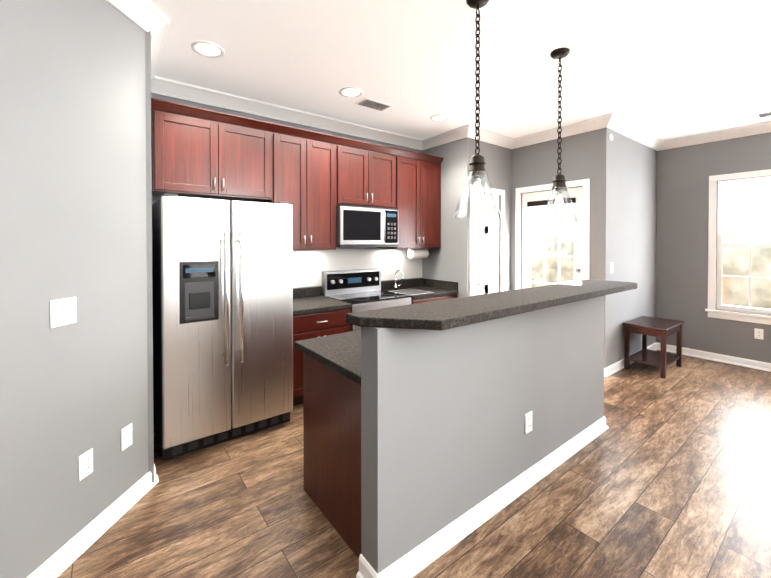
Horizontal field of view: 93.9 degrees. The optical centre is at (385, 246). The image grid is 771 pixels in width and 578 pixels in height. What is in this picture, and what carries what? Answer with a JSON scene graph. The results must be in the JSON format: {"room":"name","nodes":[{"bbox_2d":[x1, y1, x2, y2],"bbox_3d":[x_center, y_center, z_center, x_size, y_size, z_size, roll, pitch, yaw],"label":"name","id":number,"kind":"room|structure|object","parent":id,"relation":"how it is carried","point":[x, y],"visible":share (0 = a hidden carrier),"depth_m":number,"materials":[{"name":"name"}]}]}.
{"room":"kitchen","nodes":[
{"label":"kitchen","id":0,"kind":"room"},
{"bbox_2d":[0,0,147,577],"bbox_3d":[-1.612,0.055,0.052,0.120,2.770,4.200,0,1,4],"label":"wall","id":1,"kind":"structure","parent":0,"point":[72,153],"depth_m":1.62,"materials":[{"name":"grey paint"}]},
{"bbox_2d":[50,297,76,327],"bbox_3d":[-1.426,0.293,1.599,0.013,0.118,0.118,0,1,4],"label":"light switch","id":2,"kind":"object","parent":1,"relation":"attached to","point":[63,312],"depth_m":1.59,"materials":[{"name":"white plastic"}]},
{"bbox_2d":[78,448,92,480],"bbox_3d":[-1.419,1.036,1.708,0.010,0.116,0.072,0,1,4],"label":"outlet","id":3,"kind":"object","parent":1,"relation":"attached to","point":[85,461],"depth_m":1.70,"materials":[{"name":"white plastic"}]},
{"bbox_2d":[121,423,131,450],"bbox_3d":[-1.400,1.035,1.952,0.010,0.116,0.072,0,1,4],"label":"outlet","id":4,"kind":"object","parent":1,"relation":"attached to","point":[126,433],"depth_m":1.94,"materials":[{"name":"white plastic"}]},
{"bbox_2d":[27,342,770,577],"bbox_3d":[1.665,1.390,0.507,8.450,0.090,7.120,0,1,-38],"label":"baseboard","id":5,"kind":"structure","parent":1,"relation":"attached to","point":[414,561],"depth_m":1.85,"materials":[{"name":"white"}]},
{"bbox_2d":[106,0,770,150],"bbox_3d":[1.488,-1.283,0.707,8.450,0.108,7.700,0,1,-38],"label":"crown molding","id":6,"kind":"structure","parent":1,"relation":"attached to","point":[146,15],"depth_m":3.91,"materials":[{"name":"white wood"}]},
{"bbox_2d":[145,30,153,481],"bbox_3d":[-1.724,0.028,2.477,0.120,2.770,1.000,0,1,-38],"label":"wall","id":7,"kind":"structure","parent":0,"point":[149,248],"depth_m":2.11,"materials":[{"name":"grey paint"}]},
{"bbox_2d":[151,98,274,201],"bbox_3d":[-1.468,-0.749,3.069,0.898,0.670,0.351,0,1,-38],"label":"upper cabinet","id":8,"kind":"object","parent":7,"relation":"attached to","point":[196,152],"depth_m":2.90,"materials":[{"name":"brown wood"}]},
{"bbox_2d":[151,93,421,288],"bbox_3d":[-0.782,0.012,3.909,3.360,2.770,0.120,0,1,-38],"label":"wall","id":9,"kind":"structure","parent":0,"point":[194,104],"depth_m":3.61,"materials":[{"name":"grey paint"}]},
{"bbox_2d":[265,123,346,249],"bbox_3d":[-0.852,-0.526,3.546,0.795,1.126,0.351,0,1,-38],"label":"upper cabinet","id":10,"kind":"object","parent":9,"relation":"attached to","point":[314,178],"depth_m":3.43,"materials":[{"name":"brown wood"}]},
{"bbox_2d":[293,249,421,287],"bbox_3d":[-0.364,0.228,4.154,2.159,0.392,0.003,0,1,-38],"label":"backsplash panel","id":11,"kind":"object","parent":9,"relation":"attached to","point":[309,266],"visible":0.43,"depth_m":4.12,"materials":[{"name":"white paint"}]},
{"bbox_2d":[347,138,398,209],"bbox_3d":[-0.287,-0.759,3.978,0.768,0.670,0.351,0,1,-38],"label":"upper cabinet","id":12,"kind":"object","parent":9,"relation":"attached to","point":[372,169],"depth_m":3.87,"materials":[{"name":"brown wood"}]},
{"bbox_2d":[336,205,397,247],"bbox_3d":[-0.259,-0.204,3.947,0.750,0.430,0.444,0,1,-38],"label":"microwave","id":13,"kind":"object","parent":12,"relation":"attached to","point":[360,226],"visible":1,"depth_m":3.77,"materials":[{"name":"grey"}]},
{"bbox_2d":[57,350,770,577],"bbox_3d":[1.526,1.457,2.975,14.700,0.100,11.200,0,1,-38],"label":"floor","id":14,"kind":"structure","parent":0,"point":[669,476],"depth_m":1.94,"materials":[{"name":"brown wood"}]},
{"bbox_2d":[152,193,292,460],"bbox_3d":[-1.302,0.529,2.868,0.896,1.758,0.884,0,1,-38],"label":"refrigerator","id":15,"kind":"object","parent":14,"relation":"on","point":[222,282],"visible":1,"depth_m":2.53,"materials":[{"name":"grey metal"}]},
{"bbox_2d":[293,308,349,405],"bbox_3d":[-0.766,0.992,3.458,0.643,0.820,0.621,0,1,-38],"label":"base cabinet","id":16,"kind":"object","parent":14,"relation":"on","point":[316,324],"depth_m":3.16,"materials":[{"name":"brown wood"}]},
{"bbox_2d":[293,278,457,314],"bbox_3d":[-0.170,0.507,3.908,2.153,0.140,0.633,0,1,-38],"label":"countertop","id":17,"kind":"structure","parent":16,"relation":"on","point":[309,300],"depth_m":3.87,"materials":[{"name":"stone"}]},
{"bbox_2d":[389,269,433,294],"bbox_3d":[0.263,0.407,4.228,0.360,0.251,0.504,0,1,-38],"label":"sink faucet","id":18,"kind":"object","parent":17,"relation":"on","point":[410,291],"visible":1,"depth_m":4.22,"materials":[{"name":"silver metal"}]},
{"bbox_2d":[303,353,360,558],"bbox_3d":[-0.113,1.008,1.978,0.439,0.820,0.666,0,1,-38],"label":"base cabinet","id":19,"kind":"object","parent":14,"relation":"on","point":[332,435],"visible":0.12,"depth_m":1.78,"materials":[{"name":"brown wood"}]},
{"bbox_2d":[295,330,360,384],"bbox_3d":[0.546,0.573,2.500,2.190,0.040,0.703,0,1,-38],"label":"countertop","id":20,"kind":"structure","parent":19,"relation":"on","point":[340,353],"depth_m":1.93,"materials":[{"name":"stone"}]},
{"bbox_2d":[322,268,410,330],"bbox_3d":[-0.185,0.835,3.864,0.756,1.125,0.684,0,1,-38],"label":"range","id":21,"kind":"object","parent":14,"relation":"on","point":[359,290],"visible":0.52,"depth_m":3.90,"materials":[{"name":"grey metal"}]},
{"bbox_2d":[411,294,456,303],"bbox_3d":[0.390,0.982,4.348,0.728,0.820,0.621,0,1,-38],"label":"base cabinet","id":22,"kind":"object","parent":14,"relation":"on","point":[430,299],"depth_m":4.07,"materials":[{"name":"brown wood"}]},
{"bbox_2d":[623,316,683,377],"bbox_3d":[3.074,1.132,4.132,0.640,0.525,0.410,0,1,-38],"label":"side table","id":23,"kind":"object","parent":14,"relation":"on","point":[662,329],"visible":1,"depth_m":4.07,"materials":[{"name":"brown wood"}]},
{"bbox_2d":[422,140,458,297],"bbox_3d":[0.733,0.004,4.596,0.120,2.770,0.640,0,1,-38],"label":"wall","id":24,"kind":"structure","parent":0,"point":[441,262],"depth_m":4.45,"materials":[{"name":"grey paint"}]},
{"bbox_2d":[378,150,442,248],"bbox_3d":[0.279,-0.536,4.416,0.799,1.126,0.351,0,1,-38],"label":"upper cabinet","id":25,"kind":"object","parent":24,"relation":"attached to","point":[419,212],"depth_m":4.29,"materials":[{"name":"brown wood"}]},
{"bbox_2d":[407,248,428,258],"bbox_3d":[0.412,0.089,4.538,0.320,0.127,0.116,0,1,-38],"label":"paper towel","id":26,"kind":"object","parent":25,"relation":"attached to","point":[418,253],"visible":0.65,"depth_m":4.48,"materials":[{"name":"white paper"}]},
{"bbox_2d":[148,0,770,139],"bbox_3d":[0.813,-1.382,0.262,10.300,0.100,7.820,0,1,-38],"label":"ceiling","id":27,"kind":"structure","parent":0,"point":[666,69],"depth_m":2.64,"materials":[{"name":"white paint"}]},
{"bbox_2d":[191,41,224,57],"bbox_3d":[-1.223,-1.352,2.482,0.210,0.010,0.210,0,1,-38],"label":"recessed light","id":28,"kind":"object","parent":27,"relation":"in","point":[208,49],"visible":1,"depth_m":2.48,"materials":[{"name":"white"}]},
{"bbox_2d":[339,87,362,97],"bbox_3d":[-0.303,-1.360,3.189,0.210,0.010,0.210,0,1,-38],"label":"recessed light","id":29,"kind":"object","parent":27,"relation":"in","point":[352,92],"visible":0.96,"depth_m":3.19,"materials":[{"name":"white plastic"}]},
{"bbox_2d":[355,98,392,110],"bbox_3d":[-0.109,-1.363,3.477,0.320,0.011,0.180,0,1,-38],"label":"ceiling vent","id":30,"kind":"object","parent":27,"relation":"in","point":[372,104],"visible":1,"depth_m":3.46,"materials":[{"name":"white metal"}]},
{"bbox_2d":[430,114,449,121],"bbox_3d":[0.581,-1.368,3.844,0.210,0.010,0.210,0,1,-38],"label":"recessed light","id":31,"kind":"object","parent":27,"relation":"in","point":[440,117],"visible":1,"depth_m":3.83,"materials":[{"name":"white"}]},
{"bbox_2d":[454,0,501,218],"bbox_3d":[0.503,-0.754,1.968,0.256,1.195,0.256,0,1,-38],"label":"pendant light","id":32,"kind":"object","parent":27,"relation":"hanging from","point":[477,170],"visible":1,"depth_m":1.96,"materials":[{"name":"clear glass"}]},
{"bbox_2d":[540,47,578,223],"bbox_3d":[1.221,-0.760,2.527,0.256,1.195,0.256,0,1,-38],"label":"pendant light","id":33,"kind":"object","parent":27,"relation":"hanging from","point":[559,184],"visible":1,"depth_m":2.52,"materials":[{"name":"clear glass"}]},
{"bbox_2d":[755,111,770,117],"bbox_3d":[4.007,-1.365,3.655,0.180,0.011,0.340,0,1,-38],"label":"ceiling vent","id":34,"kind":"object","parent":27,"relation":"in","point":[763,114],"visible":1,"depth_m":3.73,"materials":[{"name":"white metal"}]},
{"bbox_2d":[361,296,603,573],"bbox_3d":[0.793,0.871,2.171,2.174,1.090,0.120,0,1,-38],"label":"wall","id":35,"kind":"structure","parent":0,"point":[446,440],"depth_m":1.77,"materials":[{"name":"grey paint"}]},
{"bbox_2d":[346,279,636,329],"bbox_3d":[0.883,0.306,2.158,2.390,0.040,0.360,0,1,-38],"label":"bar","id":36,"kind":"object","parent":35,"relation":"on","point":[445,314],"visible":1,"depth_m":1.76,"materials":[{"name":"stone"}]},
{"bbox_2d":[525,411,531,433],"bbox_3d":[0.852,1.046,2.136,0.072,0.116,0.010,0,1,-38],"label":"outlet","id":37,"kind":"object","parent":35,"relation":"attached to","point":[528,417],"depth_m":2.13,"materials":[{"name":"white plastic"}]},
{"bbox_2d":[459,137,511,297],"bbox_3d":[1.318,0.004,4.566,1.010,2.770,0.120,0,1,-38],"label":"wall","id":38,"kind":"structure","parent":0,"point":[498,165],"depth_m":4.42,"materials":[{"name":"grey paint"}]},
{"bbox_2d":[474,194,498,294],"bbox_3d":[1.264,0.367,4.443,0.532,2.024,0.116,0,1,-38],"label":"pantry door","id":39,"kind":"structure","parent":38,"relation":"in","point":[486,264],"depth_m":4.46,"materials":[{"name":"white wood"}]},
{"bbox_2d":[470,185,504,295],"bbox_3d":[1.265,0.336,4.442,0.680,2.110,0.018,0,1,-38],"label":"door frame","id":40,"kind":"structure","parent":38,"relation":"attached to","point":[472,218],"depth_m":4.47,"materials":[{"name":"white wood"}]},
{"bbox_2d":[511,130,594,289],"bbox_3d":[2.018,0.006,4.386,0.120,2.770,1.020,0,1,-38],"label":"wall","id":41,"kind":"structure","parent":0,"point":[534,164],"depth_m":4.32,"materials":[{"name":"grey paint"}]},
{"bbox_2d":[522,187,582,288],"bbox_3d":[1.988,0.353,4.347,0.100,2.054,0.762,0,1,-38],"label":"french door","id":42,"kind":"structure","parent":41,"relation":"in","point":[532,199],"depth_m":4.39,"materials":[{"name":"white"}]},
{"bbox_2d":[515,179,589,289],"bbox_3d":[1.972,0.322,4.335,0.018,2.140,0.910,0,1,-38],"label":"door frame","id":43,"kind":"structure","parent":41,"relation":"attached to","point":[585,183],"depth_m":4.14,"materials":[{"name":"white wood"}]},
{"bbox_2d":[594,127,656,367],"bbox_3d":[3.011,0.006,4.431,1.750,2.770,0.120,0,1,-38],"label":"wall","id":44,"kind":"structure","parent":0,"point":[625,205],"depth_m":4.16,"materials":[{"name":"grey paint"}]},
{"bbox_2d":[610,262,612,272],"bbox_3d":[2.477,0.237,3.939,0.072,0.116,0.013,0,1,-38],"label":"light switch","id":45,"kind":"object","parent":44,"relation":"attached to","point":[611,264],"depth_m":3.93,"materials":[{"name":"white plastic"}]},
{"bbox_2d":[656,132,770,362],"bbox_3d":[5.463,0.026,2.583,0.120,2.770,5.800,0,1,-38],"label":"wall","id":46,"kind":"structure","parent":0,"point":[684,173],"depth_m":4.52,"materials":[{"name":"grey paint"}]},
{"bbox_2d":[705,169,770,324],"bbox_3d":[4.561,0.014,3.705,0.160,1.730,1.900,0,1,-38],"label":"dining room window","id":47,"kind":"structure","parent":46,"relation":"in","point":[748,186],"depth_m":4.24,"materials":[{"name":"white"}]},
{"bbox_2d":[754,328,763,339],"bbox_3d":[4.234,0.995,4.083,0.010,0.116,0.072,0,1,-38],"label":"outlet","id":48,"kind":"object","parent":46,"relation":"attached to","point":[758,333],"depth_m":4.08,"materials":[{"name":"white plastic"}]},
{"label":"outside","id":49,"kind":"structure","parent":0,"visible":0},
{"bbox_2d":[531,186,770,308],"bbox_3d":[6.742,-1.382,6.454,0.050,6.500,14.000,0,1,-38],"label":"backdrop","id":50,"kind":"structure","parent":49,"point":[741,267],"depth_m":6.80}
]}

